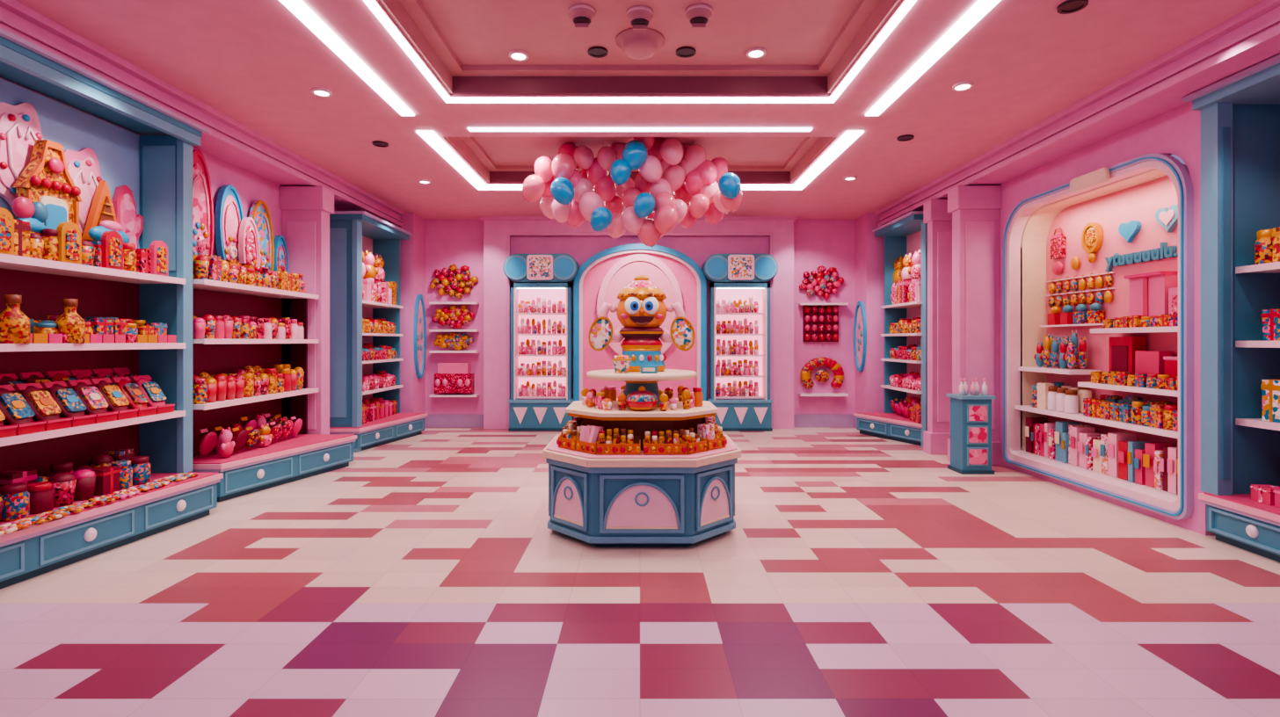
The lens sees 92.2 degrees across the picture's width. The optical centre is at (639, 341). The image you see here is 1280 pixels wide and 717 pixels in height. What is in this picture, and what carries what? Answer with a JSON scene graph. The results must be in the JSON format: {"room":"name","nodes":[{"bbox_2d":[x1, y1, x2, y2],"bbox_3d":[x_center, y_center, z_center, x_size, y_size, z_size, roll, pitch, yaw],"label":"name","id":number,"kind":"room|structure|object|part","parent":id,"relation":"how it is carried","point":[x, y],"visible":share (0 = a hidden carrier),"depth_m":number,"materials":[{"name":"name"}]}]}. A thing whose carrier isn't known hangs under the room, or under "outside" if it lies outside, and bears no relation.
{"room":"shop","nodes":[
{"label":"shop","id":0,"kind":"room"},
{"bbox_2d":[0,76,425,413],"bbox_3d":[-4.390,-0.550,4.950,0.820,4.300,12.900,0,0,0],"label":"wall","id":1,"kind":"structure","parent":0,"point":[250,186],"depth_m":10.80,"materials":[{"name":"pink paint"}]},
{"bbox_2d":[0,0,404,226],"bbox_3d":[-4.390,-2.128,4.950,0.520,0.256,12.900,0,0,0],"label":"trim","id":2,"kind":"structure","parent":1,"relation":"attached to","point":[229,140],"depth_m":5.97,"materials":[{"name":"pink paint"}]},
{"bbox_2d":[192,149,214,255],"bbox_3d":[-4.566,-1.299,6.360,0.110,1.361,0.400,0,0,0],"label":"board","id":3,"kind":"object","parent":1,"relation":"attached to","point":[203,221],"visible":0.64,"depth_m":6.39,"materials":[{"name":"pink plastic"}]},
{"bbox_2d":[214,184,243,261],"bbox_3d":[-4.559,-1.220,6.860,0.104,1.041,0.420,0,0,0],"label":"board","id":4,"kind":"object","parent":1,"relation":"attached to","point":[229,215],"visible":0.73,"depth_m":6.79,"materials":[{"name":"blue plastic"}]},
{"bbox_2d":[279,186,334,434],"bbox_3d":[-4.370,-0.200,8.090,0.560,3.600,0.300,0,0,0],"label":"pillar","id":5,"kind":"structure","parent":1,"relation":"attached to","point":[306,211],"depth_m":7.97,"materials":[{"name":"pink paint"}]},
{"bbox_2d":[413,294,426,378],"bbox_3d":[-3.954,-0.080,11.060,0.049,1.520,0.500,0,0,0],"label":"wall plaque","id":6,"kind":"object","parent":1,"relation":"attached to","point":[419,329],"visible":1,"depth_m":11.06,"materials":[{"name":"wood"}]},
{"bbox_2d":[568,3,595,28],"bbox_3d":[-0.435,-2.414,4.617,0.200,0.129,0.200,0,0,0],"label":"sprinkler","id":7,"kind":"object","parent":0,"point":[582,15],"depth_m":4.57,"materials":[{"name":"pink plastic"}]},
{"bbox_2d":[0,428,1279,716],"bbox_3d":[0.000,1.650,5.050,10.800,0.100,13.100,0,0,0],"label":"floor","id":8,"kind":"structure","parent":0,"point":[425,575],"depth_m":3.74,"materials":[{"name":"pink tile"}]},
{"bbox_2d":[0,27,223,589],"bbox_3d":[-4.263,-0.200,4.558,0.755,3.600,2.545,0,0,0],"label":"shelf unit","id":9,"kind":"object","parent":8,"relation":"on","point":[156,164],"visible":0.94,"depth_m":5.11,"materials":[{"name":"blue wood"}]},
{"bbox_2d":[0,101,43,207],"bbox_3d":[-4.579,-1.347,4.560,0.095,0.876,0.460,0,0,0],"label":"board","id":10,"kind":"object","parent":9,"relation":"attached to","point":[19,123],"visible":0.64,"depth_m":4.49,"materials":[{"name":"pink plastic"}]},
{"bbox_2d":[11,196,48,236],"bbox_3d":[-4.360,-0.797,4.400,0.096,0.445,0.240,0,0,0],"label":"toy","id":11,"kind":"object","parent":9,"relation":"on","point":[36,214],"visible":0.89,"depth_m":4.37,"materials":[{"name":"plastic"}]},
{"bbox_2d":[12,139,81,229],"bbox_3d":[-4.456,-1.042,4.660,0.128,0.924,0.460,0,0,0],"label":"gingerbread house","id":12,"kind":"structure","parent":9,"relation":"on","point":[46,179],"depth_m":4.63,"materials":[{"name":"gingerbread"},{"name":"candy"},{"name":"plastic"}]},
{"bbox_2d":[0,449,150,522],"bbox_3d":[-4.375,1.075,4.481,0.323,0.288,1.741,0,0,0],"label":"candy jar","id":13,"kind":"object","parent":9,"relation":"on","point":[23,493],"visible":0.98,"depth_m":4.63,"materials":[{"name":"red glass"}]},
{"bbox_2d":[63,147,101,241],"bbox_3d":[-4.580,-1.136,5.080,0.097,0.952,0.460,0,0,0],"label":"board","id":14,"kind":"object","parent":9,"relation":"attached to","point":[83,166],"visible":0.31,"depth_m":5.06,"materials":[{"name":"pink plastic"}]},
{"bbox_2d":[0,207,168,276],"bbox_3d":[-4.265,-0.726,4.543,0.151,0.309,1.874,0,0,0],"label":"candy jar assortment","id":15,"kind":"object","parent":9,"relation":"on","point":[65,243],"visible":0.85,"depth_m":4.58,"materials":[{"name":"glass"},{"name":"candy"},{"name":"plastic"}]},
{"bbox_2d":[0,367,174,438],"bbox_3d":[-4.407,0.437,4.550,0.434,0.402,2.000,0,0,0],"label":"sweets","id":16,"kind":"object","parent":9,"relation":"on","point":[39,398],"visible":1,"depth_m":4.71,"materials":[{"name":"red metal"}]},
{"bbox_2d":[0,294,176,343],"bbox_3d":[-4.347,-0.161,4.600,0.376,0.359,1.940,0,0,0],"label":"candy jar assortment","id":17,"kind":"object","parent":9,"relation":"in","point":[69,327],"visible":0.96,"depth_m":4.55,"materials":[{"name":"glass"},{"name":"candy"},{"name":"cardboard"}]},
{"bbox_2d":[0,472,198,536],"bbox_3d":[-4.071,1.205,4.625,0.201,0.028,1.893,0,0,0],"label":"candies","id":18,"kind":"object","parent":9,"relation":"on","point":[25,523],"visible":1,"depth_m":4.50,"materials":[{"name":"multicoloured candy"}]},
{"bbox_2d":[81,181,116,241],"bbox_3d":[-4.470,-1.080,5.140,0.080,0.520,0.340,0,0,0],"label":"board","id":19,"kind":"object","parent":9,"relation":"attached to","point":[102,208],"visible":0.58,"depth_m":5.09,"materials":[{"name":"orange plastic"}]},
{"bbox_2d":[87,220,130,242],"bbox_3d":[-4.357,-0.782,5.060,0.114,0.415,0.380,0,0,0],"label":"toy","id":20,"kind":"object","parent":9,"relation":"on","point":[95,233],"visible":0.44,"depth_m":4.99,"materials":[{"name":"blue plastic"}]},
{"bbox_2d":[112,184,143,248],"bbox_3d":[-4.561,-1.018,5.500,0.092,0.739,0.300,0,0,0],"label":"board","id":21,"kind":"object","parent":9,"relation":"on","point":[123,200],"visible":0.66,"depth_m":5.47,"materials":[{"name":"pink plastic"}]},
{"bbox_2d":[187,278,356,501],"bbox_3d":[-4.143,0.500,6.890,0.995,2.200,2.140,0,0,0],"label":"shelf unit","id":22,"kind":"object","parent":8,"relation":"on","point":[290,459],"visible":0.61,"depth_m":6.95,"materials":[{"name":"pink wood"}]},
{"bbox_2d":[192,363,304,404],"bbox_3d":[-4.360,0.443,6.843,0.289,0.330,1.864,0,0,0],"label":"tubs","id":23,"kind":"object","parent":22,"relation":"in","point":[250,381],"visible":0.95,"depth_m":6.67,"materials":[{"name":"multicoloured plastic"}]},
{"bbox_2d":[192,314,304,339],"bbox_3d":[-4.360,-0.159,6.841,0.280,0.274,1.861,0,0,0],"label":"candy jar assortment","id":24,"kind":"object","parent":22,"relation":"in","point":[243,327],"visible":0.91,"depth_m":6.62,"materials":[{"name":"pink glass"}]},
{"bbox_2d":[192,254,305,293],"bbox_3d":[-4.310,-0.731,6.840,0.240,0.279,1.864,0,0,0],"label":"candy jar assortment","id":25,"kind":"object","parent":22,"relation":"on","point":[204,266],"visible":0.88,"depth_m":6.54,"materials":[{"name":"multicoloured plastic"}]},
{"bbox_2d":[238,217,260,268],"bbox_3d":[-4.475,-1.020,7.060,0.098,0.801,0.300,0,0,0],"label":"board","id":26,"kind":"object","parent":22,"relation":"on","point":[249,251],"visible":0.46,"depth_m":7.03,"materials":[{"name":"pink plastic"}]},
{"bbox_3d":[-4.470,0.300,6.890,0.340,1.800,2.140,0,0,0],"label":"frame","id":27,"kind":"part","parent":22,"relation":"part of","materials":[{"name":"wood"}]},
{"bbox_2d":[199,413,302,458],"bbox_3d":[-4.340,1.023,6.964,0.312,0.350,1.492,0,0,0],"label":"bags","id":28,"kind":"object","parent":22,"relation":"on","point":[233,439],"visible":1,"depth_m":6.73,"materials":[{"name":"plastic"}]},
{"bbox_2d":[248,200,274,271],"bbox_3d":[-4.560,-1.159,7.420,0.104,1.081,0.420,0,0,0],"label":"board","id":29,"kind":"object","parent":22,"relation":"on","point":[259,213],"visible":0.47,"depth_m":7.45,"materials":[{"name":"multicoloured plastic"}]},
{"bbox_2d":[273,235,288,274],"bbox_3d":[-4.553,-0.980,7.800,0.097,0.722,0.260,0,0,0],"label":"board","id":30,"kind":"object","parent":22,"relation":"on","point":[280,251],"visible":0.44,"depth_m":7.78,"materials":[{"name":"blue plastic"}]},
{"bbox_2d":[329,210,427,452],"bbox_3d":[-4.147,-0.130,9.725,0.925,3.460,1.880,0,0,0],"label":"shelf unit","id":31,"kind":"object","parent":8,"relation":"on","point":[352,233],"visible":0.75,"depth_m":8.89,"materials":[{"name":"blue wood"}]},
{"bbox_2d":[362,317,395,334],"bbox_3d":[-4.275,-0.251,9.717,0.313,0.258,1.469,0,0,0],"label":"candy jar assortment","id":32,"kind":"object","parent":31,"relation":"in","point":[369,325],"visible":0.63,"depth_m":9.83,"materials":[{"name":"orange plastic"}]},
{"bbox_2d":[362,398,396,423],"bbox_3d":[-4.274,1.080,9.713,0.308,0.318,1.482,0,0,0],"label":"bags","id":33,"kind":"object","parent":31,"relation":"on","point":[375,409],"visible":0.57,"depth_m":9.73,"materials":[{"name":"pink plastic"}]},
{"bbox_2d":[362,370,396,392],"bbox_3d":[-4.275,0.632,9.717,0.314,0.252,1.472,0,0,0],"label":"candy jar assortment","id":34,"kind":"object","parent":31,"relation":"in","point":[381,380],"visible":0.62,"depth_m":9.83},
{"bbox_2d":[362,343,396,361],"bbox_3d":[-4.274,0.170,9.717,0.312,0.255,1.473,0,0,0],"label":"candy jar assortment","id":35,"kind":"object","parent":31,"relation":"in","point":[369,352],"visible":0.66,"depth_m":9.83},
{"bbox_2d":[362,250,397,305],"bbox_3d":[-4.287,-1.026,9.715,0.340,0.849,1.481,0,0,0],"label":"candy jar assortment","id":36,"kind":"object","parent":31,"relation":"in","point":[374,289],"visible":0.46,"depth_m":9.86,"materials":[{"name":"pink plastic"}]},
{"bbox_2d":[503,254,579,431],"bbox_3d":[-1.768,0.024,11.070,1.320,3.152,0.400,0,0,0],"label":"display cabinet","id":37,"kind":"object","parent":8,"relation":"on","point":[548,277],"visible":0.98,"depth_m":10.95,"materials":[{"name":"blue"}]},
{"bbox_2d":[517,298,566,396],"bbox_3d":[-1.769,0.104,11.150,0.870,1.788,0.189,0,0,0],"label":"candy jar assortment","id":38,"kind":"object","parent":37,"relation":"in","point":[544,369],"visible":1,"depth_m":11.09,"materials":[{"name":"pink plastic"}]},
{"bbox_2d":[542,369,741,546],"bbox_3d":[0.015,0.935,5.480,1.640,1.330,1.640,0,0,0],"label":"kiosk","id":39,"kind":"object","parent":8,"relation":"on","point":[644,466],"visible":1,"depth_m":4.83,"materials":[{"name":"blue wood"}]},
{"bbox_2d":[611,355,631,373],"bbox_3d":[-0.155,0.194,5.180,0.160,0.149,0.160,0,0,0],"label":"tub","id":40,"kind":"object","parent":39,"relation":"on","point":[621,363],"visible":1,"depth_m":5.13,"materials":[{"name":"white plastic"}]},
{"bbox_2d":[588,276,695,371],"bbox_3d":[0.015,-0.157,5.469,0.936,0.850,0.399,0,0,0],"label":"figurine","id":41,"kind":"object","parent":39,"relation":"on","point":[641,309],"visible":0.94,"depth_m":5.38,"materials":[{"name":"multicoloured plastic"}]},
{"bbox_2d":[542,433,741,467],"bbox_3d":[0.015,0.922,5.480,1.640,0.075,1.640,0,0,0],"label":"countertop","id":42,"kind":"structure","parent":39,"relation":"on","point":[552,451],"depth_m":4.73,"materials":[{"name":"wood"}]},
{"bbox_2d":[640,365,657,373],"bbox_3d":[0.075,0.238,5.157,0.140,0.058,0.085,0,0,0],"label":"price tag","id":43,"kind":"object","parent":39,"relation":"on","point":[644,369],"visible":1,"depth_m":5.12,"materials":[{"name":"blue paper"}]},
{"bbox_2d":[701,254,778,431],"bbox_3d":[1.791,0.024,11.070,1.320,3.152,0.400,0,0,0],"label":"display cabinet","id":44,"kind":"object","parent":8,"relation":"on","point":[732,277],"visible":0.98,"depth_m":10.95,"materials":[{"name":"blue"}]},
{"bbox_2d":[715,297,758,396],"bbox_3d":[1.760,0.103,11.150,0.795,1.790,0.189,0,0,0],"label":"candy jar assortment","id":45,"kind":"object","parent":44,"relation":"in","point":[745,369],"visible":0.99,"depth_m":11.09,"materials":[{"name":"pink plastic"}]},
{"bbox_2d":[853,210,927,447],"bbox_3d":[4.168,-0.160,9.908,0.885,3.520,1.615,0,0,0],"label":"shelf unit","id":46,"kind":"object","parent":8,"relation":"on","point":[906,234],"visible":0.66,"depth_m":10.22,"materials":[{"name":"blue wood"}]},
{"bbox_2d":[889,371,920,391],"bbox_3d":[4.354,0.630,9.854,0.312,0.256,1.140,0,0,0],"label":"candy jar assortment","id":47,"kind":"object","parent":46,"relation":"in","point":[912,381],"visible":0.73,"depth_m":9.81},
{"bbox_2d":[889,317,920,334],"bbox_3d":[4.356,-0.250,9.853,0.312,0.256,1.145,0,0,0],"label":"candy jar assortment","id":48,"kind":"object","parent":46,"relation":"in","point":[907,325],"visible":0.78,"depth_m":9.81,"materials":[{"name":"multicoloured plastic"}]},
{"bbox_2d":[889,344,920,360],"bbox_3d":[4.355,0.177,9.852,0.313,0.242,1.139,0,0,0],"label":"candy jar assortment","id":49,"kind":"object","parent":46,"relation":"in","point":[912,352],"visible":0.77,"depth_m":9.80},
{"bbox_2d":[890,249,921,305],"bbox_3d":[4.368,-1.026,9.991,0.339,0.849,1.420,0,0,0],"label":"candy jar assortment","id":50,"kind":"object","parent":46,"relation":"in","point":[906,287],"visible":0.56,"depth_m":9.88,"materials":[{"name":"pink plastic"}]},
{"bbox_2d":[890,397,921,422],"bbox_3d":[4.354,1.075,9.849,0.305,0.328,1.145,0,0,0],"label":"bags","id":51,"kind":"object","parent":46,"relation":"on","point":[911,408],"visible":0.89,"depth_m":9.83,"materials":[{"name":"red plastic"}]},
{"bbox_2d":[946,378,996,474],"bbox_3d":[4.055,1.029,7.550,0.410,1.142,0.360,0,0,0],"label":"cabinet","id":52,"kind":"object","parent":8,"relation":"on","point":[970,414],"visible":1,"depth_m":7.40,"materials":[{"name":"blue wood"}]},
{"bbox_2d":[1181,54,1279,562],"bbox_3d":[4.835,-0.205,4.237,0.710,3.610,1.705,0,0,0],"label":"shelf unit","id":53,"kind":"object","parent":8,"relation":"on","point":[1240,112],"visible":0.97,"depth_m":4.94,"materials":[{"name":"blue wood"}]},
{"bbox_2d":[1250,484,1279,507],"bbox_3d":[4.896,1.002,4.234,0.390,0.453,1.055,0,0,0],"label":"gift boxes","id":54,"kind":"object","parent":53,"relation":"on","point":[1269,495],"visible":1,"depth_m":4.64},
{"bbox_2d":[1254,227,1279,264],"bbox_3d":[4.931,-0.741,4.279,0.256,0.301,1.147,0,0,0],"label":"candy jar assortment","id":55,"kind":"object","parent":53,"relation":"on","point":[1267,244],"visible":0.94,"depth_m":4.73,"materials":[{"name":"multicoloured glass"}]},
{"bbox_2d":[1261,379,1279,422],"bbox_3d":[4.949,0.457,4.247,0.266,0.324,1.073,0,0,0],"label":"gift box","id":56,"kind":"object","parent":53,"relation":"in","point":[1270,389],"visible":1,"depth_m":4.70,"materials":[{"name":"multicoloured paper"}]},
{"bbox_2d":[1261,308,1279,341],"bbox_3d":[4.949,-0.156,4.247,0.266,0.309,1.079,0,0,0],"label":"gift box","id":57,"kind":"object","parent":53,"relation":"in","point":[1270,317],"visible":1,"depth_m":4.71,"materials":[{"name":"multicoloured paper"}]},
{"bbox_2d":[16,0,1263,218],"bbox_3d":[0.275,-2.478,4.950,9.850,0.444,12.900,0,0,0],"label":"ceiling","id":58,"kind":"structure","parent":0,"point":[255,62],"depth_m":5.48,"materials":[{"name":"pink paint"}]},
{"bbox_2d":[311,87,332,97],"bbox_3d":[-2.876,-2.246,5.561,0.170,0.020,0.170,0,0,0],"label":"recessed light","id":59,"kind":"object","parent":58,"relation":"in","point":[317,91],"depth_m":5.55,"materials":[{"name":"white glass"}]},
{"bbox_2d":[279,0,414,116],"bbox_3d":[-2.305,-2.247,2.810,0.130,0.017,6.620,0,0,0],"label":"recessed light","id":60,"kind":"object","parent":58,"relation":"in","point":[298,8],"visible":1,"depth_m":4.77,"materials":[{"name":"white plastic"}]},
{"bbox_2d":[372,140,388,147],"bbox_3d":[-2.958,-2.246,7.019,0.170,0.020,0.170,0,0,0],"label":"recessed light","id":61,"kind":"object","parent":58,"relation":"in","point":[378,143],"depth_m":7.00,"materials":[{"name":"black metal"}]},
{"bbox_2d":[418,179,430,183],"bbox_3d":[-3.037,-2.246,8.677,0.170,0.020,0.170,0,0,0],"label":"recessed light","id":62,"kind":"object","parent":58,"relation":"in","point":[422,181],"depth_m":8.65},
{"bbox_2d":[415,130,522,189],"bbox_3d":[-2.048,-2.247,7.825,0.704,0.017,2.513,0,0,0],"label":"recessed light","id":63,"kind":"object","parent":58,"relation":"in","point":[444,150],"depth_m":7.78,"materials":[{"name":"white plastic"}]},
{"bbox_2d":[509,50,528,61],"bbox_3d":[-1.050,-2.470,5.325,0.170,0.020,0.170,0,0,0],"label":"recessed light","id":64,"kind":"object","parent":58,"relation":"in","point":[520,55],"depth_m":5.31,"materials":[{"name":"white glass"}]},
{"bbox_2d":[588,46,607,58],"bbox_3d":[-0.361,-2.470,5.261,0.170,0.020,0.170,0,0,0],"label":"recessed light","id":65,"kind":"object","parent":58,"relation":"in","point":[597,52],"depth_m":5.25,"materials":[{"name":"black metal"}]},
{"bbox_2d":[522,137,742,247],"bbox_3d":[-0.108,-1.852,7.572,2.654,1.463,1.150,0,0,0],"label":"cluster","id":66,"kind":"object","parent":58,"relation":"hanging from","point":[569,196],"visible":0.99,"depth_m":7.40,"materials":[{"name":"pink rubber"}]},
{"bbox_2d":[363,0,916,102],"bbox_3d":[0.000,-2.247,3.395,3.640,0.017,4.790,0,0,0],"label":"recessed light","id":67,"kind":"object","parent":58,"relation":"in","point":[372,4],"visible":1,"depth_m":5.70,"materials":[{"name":"white plastic"}]},
{"bbox_2d":[467,127,812,131],"bbox_3d":[0.000,-2.247,6.540,3.640,0.017,0.080,0,0,0],"label":"recessed light","id":68,"kind":"object","parent":58,"relation":"in","point":[470,129],"visible":1,"depth_m":6.51,"materials":[{"name":"white plastic"}]},
{"bbox_2d":[615,28,664,59],"bbox_3d":[0.000,-2.414,5.061,0.400,0.129,0.400,0,0,0],"label":"ceiling lamp","id":69,"kind":"object","parent":58,"relation":"attached to","point":[636,44],"visible":0.98,"depth_m":4.96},
{"bbox_2d":[676,46,695,58],"bbox_3d":[0.391,-2.470,5.261,0.170,0.020,0.170,0,0,0],"label":"recessed light","id":70,"kind":"object","parent":58,"relation":"in","point":[683,52],"depth_m":5.25,"materials":[{"name":"black metal"}]},
{"bbox_2d":[685,3,712,28],"bbox_3d":[0.442,-2.414,4.617,0.200,0.129,0.200,0,0,0],"label":"sprinkler","id":71,"kind":"object","parent":58,"relation":"attached to","point":[698,15],"depth_m":4.57,"materials":[{"name":"pink plastic"}]},
{"bbox_2d":[746,47,765,58],"bbox_3d":[0.995,-2.470,5.277,0.170,0.020,0.170,0,0,0],"label":"recessed light","id":72,"kind":"object","parent":58,"relation":"in","point":[754,53],"depth_m":5.26,"materials":[{"name":"white glass"}]},
{"bbox_2d":[741,130,864,189],"bbox_3d":[1.928,-2.247,7.825,0.944,0.017,2.513,0,0,0],"label":"recessed light","id":73,"kind":"object","parent":58,"relation":"in","point":[848,137],"depth_m":7.89,"materials":[{"name":"white plastic"}]},
{"bbox_2d":[843,175,856,180],"bbox_3d":[2.899,-2.246,8.490,0.170,0.020,0.170,0,0,0],"label":"recessed light","id":74,"kind":"object","parent":58,"relation":"in","point":[850,178],"depth_m":8.46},
{"bbox_2d":[897,134,914,141],"bbox_3d":[2.937,-2.246,6.807,0.170,0.020,0.170,0,0,0],"label":"recessed light","id":75,"kind":"object","parent":58,"relation":"in","point":[906,137],"depth_m":6.79,"materials":[{"name":"black metal"}]},
{"bbox_2d":[865,0,1000,116],"bbox_3d":[2.305,-2.247,2.810,0.130,0.017,6.620,0,0,0],"label":"recessed light","id":76,"kind":"object","parent":58,"relation":"in","point":[980,8],"visible":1,"depth_m":4.77,"materials":[{"name":"white plastic"}]},
{"bbox_2d":[952,80,973,91],"bbox_3d":[2.845,-2.246,5.427,0.170,0.020,0.170,0,0,0],"label":"recessed light","id":77,"kind":"object","parent":58,"relation":"in","point":[961,86],"depth_m":5.41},
{"bbox_2d":[1057,0,1088,14],"bbox_3d":[2.898,-2.246,4.123,0.170,0.020,0.170,0,0,0],"label":"recessed light","id":78,"kind":"object","parent":58,"relation":"in","point":[1069,6],"depth_m":4.12,"materials":[{"name":"black metal"}]},
{"bbox_2d":[425,218,854,414],"bbox_3d":[0.000,-0.550,11.475,9.300,4.300,0.150,0,0,0],"label":"wall","id":79,"kind":"structure","parent":0,"point":[826,243],"depth_m":11.40,"materials":[{"name":"pink paint"}]},
{"bbox_2d":[429,264,478,298],"bbox_3d":[-3.423,-1.094,11.334,0.898,0.640,0.128,0,0,0],"label":"cluster","id":80,"kind":"object","parent":79,"relation":"attached to","point":[456,285],"visible":1,"depth_m":11.29,"materials":[{"name":"multicoloured plastic"}]},
{"bbox_2d":[429,302,848,397],"bbox_3d":[-0.024,0.157,11.299,7.624,1.735,0.198,0,0,0],"label":"shelves","id":81,"kind":"object","parent":79,"relation":"attached to","point":[431,303],"visible":1,"depth_m":11.20,"materials":[{"name":"wood"}]},
{"bbox_2d":[431,305,474,328],"bbox_3d":[-3.440,-0.448,11.334,0.799,0.450,0.128,0,0,0],"label":"cluster","id":82,"kind":"object","parent":81,"relation":"on","point":[455,316],"visible":1,"depth_m":11.29,"materials":[{"name":"multicoloured plastic"}]},
{"bbox_2d":[433,332,473,350],"bbox_3d":[-3.429,0.013,11.334,0.744,0.336,0.128,0,0,0],"label":"cluster","id":83,"kind":"object","parent":81,"relation":"on","point":[456,341],"visible":1,"depth_m":11.28,"materials":[{"name":"multicoloured plastic"}]},
{"bbox_2d":[434,363,474,393],"bbox_3d":[-3.406,0.678,11.274,0.678,0.549,0.248,0,0,0],"label":"box stack","id":84,"kind":"object","parent":81,"relation":"on","point":[451,378],"visible":1,"depth_m":11.18,"materials":[{"name":"cardboard"}]},
{"bbox_2d":[480,216,798,429],"bbox_3d":[-0.020,-0.328,11.270,5.760,3.856,0.260,0,0,0],"label":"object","id":85,"kind":"structure","parent":79,"relation":"attached to","point":[504,236],"depth_m":11.18,"materials":[{"name":"pink paint"}]},
{"bbox_2d":[573,243,706,417],"bbox_3d":[0.000,-0.079,11.190,2.400,3.358,0.180,0,0,0],"label":"arched wall niche","id":86,"kind":"object","parent":79,"relation":"attached to","point":[600,279],"visible":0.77,"depth_m":11.20,"materials":[{"name":"pink paint"}]},
{"bbox_2d":[426,414,853,428],"bbox_3d":[0.000,1.480,11.385,7.960,0.240,0.030,0,0,0],"label":"baseboard","id":87,"kind":"structure","parent":79,"relation":"attached to","point":[432,421],"depth_m":11.37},
{"bbox_2d":[802,305,838,341],"bbox_3d":[3.342,-0.323,11.334,0.646,0.678,0.128,0,0,0],"label":"wall rack","id":88,"kind":"object","parent":79,"relation":"attached to","point":[820,323],"visible":1,"depth_m":11.32,"materials":[{"name":"red plastic"}]},
{"bbox_2d":[799,265,843,299],"bbox_3d":[3.340,-1.072,11.334,0.839,0.630,0.128,0,0,0],"label":"cluster","id":89,"kind":"object","parent":79,"relation":"attached to","point":[822,284],"visible":1,"depth_m":11.29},
{"bbox_2d":[800,356,844,388],"bbox_3d":[3.358,0.589,11.330,0.817,0.585,0.130,0,0,0],"label":"wreath","id":90,"kind":"object","parent":79,"relation":"attached to","point":[822,375],"visible":1,"depth_m":11.28,"materials":[{"name":"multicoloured plastic"}]},
{"bbox_2d":[626,5,653,29],"bbox_3d":[0.000,-2.414,4.642,0.200,0.129,0.200,0,0,0],"label":"sprinkler","id":91,"kind":"object","parent":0,"point":[639,16],"depth_m":4.59,"materials":[{"name":"pink plastic"}]},
{"bbox_2d":[854,101,1215,535],"bbox_3d":[4.939,-0.550,4.975,0.842,4.300,12.971,0,0,-5],"label":"wall","id":92,"kind":"structure","parent":0,"point":[1177,131],"depth_m":6.56,"materials":[{"name":"pink paint"}]},
{"bbox_2d":[853,415,856,428],"bbox_3d":[4.298,1.490,9.759,0.168,0.220,3.294,0,0,-14],"label":"baseboard","id":93,"kind":"structure","parent":92,"relation":"attached to","point":[854,418],"depth_m":11.31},
{"bbox_2d":[853,300,866,371],"bbox_3d":[3.954,-0.080,11.060,0.049,1.280,0.540,0,0,0],"label":"wall plaque","id":94,"kind":"object","parent":92,"relation":"attached to","point":[860,323],"visible":1,"depth_m":11.06,"materials":[{"name":"wood"}]},
{"bbox_2d":[923,198,952,454],"bbox_3d":[4.370,-0.200,8.775,0.560,3.600,0.230,0,0,0],"label":"pillar","id":95,"kind":"structure","parent":92,"relation":"attached to","point":[935,214],"depth_m":8.69,"materials":[{"name":"pink paint"}]},
{"bbox_2d":[947,185,1001,465],"bbox_3d":[4.370,-0.200,8.050,0.560,3.600,0.280,0,0,0],"label":"pillar","id":96,"kind":"structure","parent":92,"relation":"attached to","point":[974,209],"depth_m":7.93,"materials":[{"name":"pink paint"}]},
{"bbox_2d":[875,0,1279,226],"bbox_3d":[4.665,-2.128,4.950,1.070,0.256,12.900,0,0,0],"label":"trim","id":97,"kind":"structure","parent":92,"relation":"attached to","point":[1250,38],"depth_m":5.41,"materials":[{"name":"pink paint"}]},
{"bbox_2d":[1003,153,1193,519],"bbox_3d":[4.820,-0.085,6.475,0.560,3.230,2.610,0,0,0],"label":"display alcove","id":98,"kind":"object","parent":92,"relation":"attached to","point":[1134,189],"visible":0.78,"depth_m":6.60,"materials":[{"name":"pink paint"}]},
{"bbox_2d":[1040,222,1115,327],"bbox_3d":[5.004,-0.763,7.100,0.128,1.186,1.080,0,0,0],"label":"display","id":99,"kind":"object","parent":98,"relation":"hanging from","point":[1092,236],"visible":1,"depth_m":6.99,"materials":[{"name":"candy"},{"name":"plastic"}]},
{"bbox_2d":[1025,417,1178,494],"bbox_3d":[4.830,1.138,6.459,0.235,0.439,2.194,0,0,0],"label":"boxes","id":100,"kind":"object","parent":98,"relation":"in","point":[1120,455],"visible":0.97,"depth_m":6.21,"materials":[{"name":"multicoloured cardboard"}]},
{"bbox_2d":[1032,312,1178,431],"bbox_3d":[4.857,0.275,6.410,0.289,1.049,2.121,0,0,0],"label":"candy jar assortment","id":101,"kind":"object","parent":98,"relation":"in","point":[1057,396],"visible":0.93,"depth_m":6.30,"materials":[{"name":"multicoloured plastic"}]},
{"bbox_2d":[1118,220,1141,242],"bbox_3d":[5.044,-1.121,6.340,0.048,0.217,0.240,0,0,0],"label":"wall plaque","id":102,"kind":"object","parent":98,"relation":"attached to","point":[1130,230],"visible":1,"depth_m":6.31,"materials":[{"name":"blue plastic"}]},
{"bbox_2d":[1105,242,1178,271],"bbox_3d":[5.046,-0.848,6.207,0.040,0.204,0.889,0,0,0],"label":"sign","id":103,"kind":"object","parent":98,"relation":"attached to","point":[1163,252],"depth_m":6.16,"materials":[{"name":"blue plastic"}]},
{"bbox_2d":[1108,270,1178,377],"bbox_3d":[4.960,-0.108,5.935,0.170,1.093,0.990,0,0,0],"label":"box stack","id":104,"kind":"object","parent":98,"relation":"on","point":[1155,293],"visible":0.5,"depth_m":5.96,"materials":[{"name":"pink cardboard"}]},
{"bbox_2d":[1155,204,1178,232],"bbox_3d":[5.039,-1.158,5.860,0.058,0.253,0.280,0,0,0],"label":"wall plaque","id":105,"kind":"object","parent":98,"relation":"attached to","point":[1167,218],"visible":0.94,"depth_m":5.85,"materials":[{"name":"plastic"}]}
]}

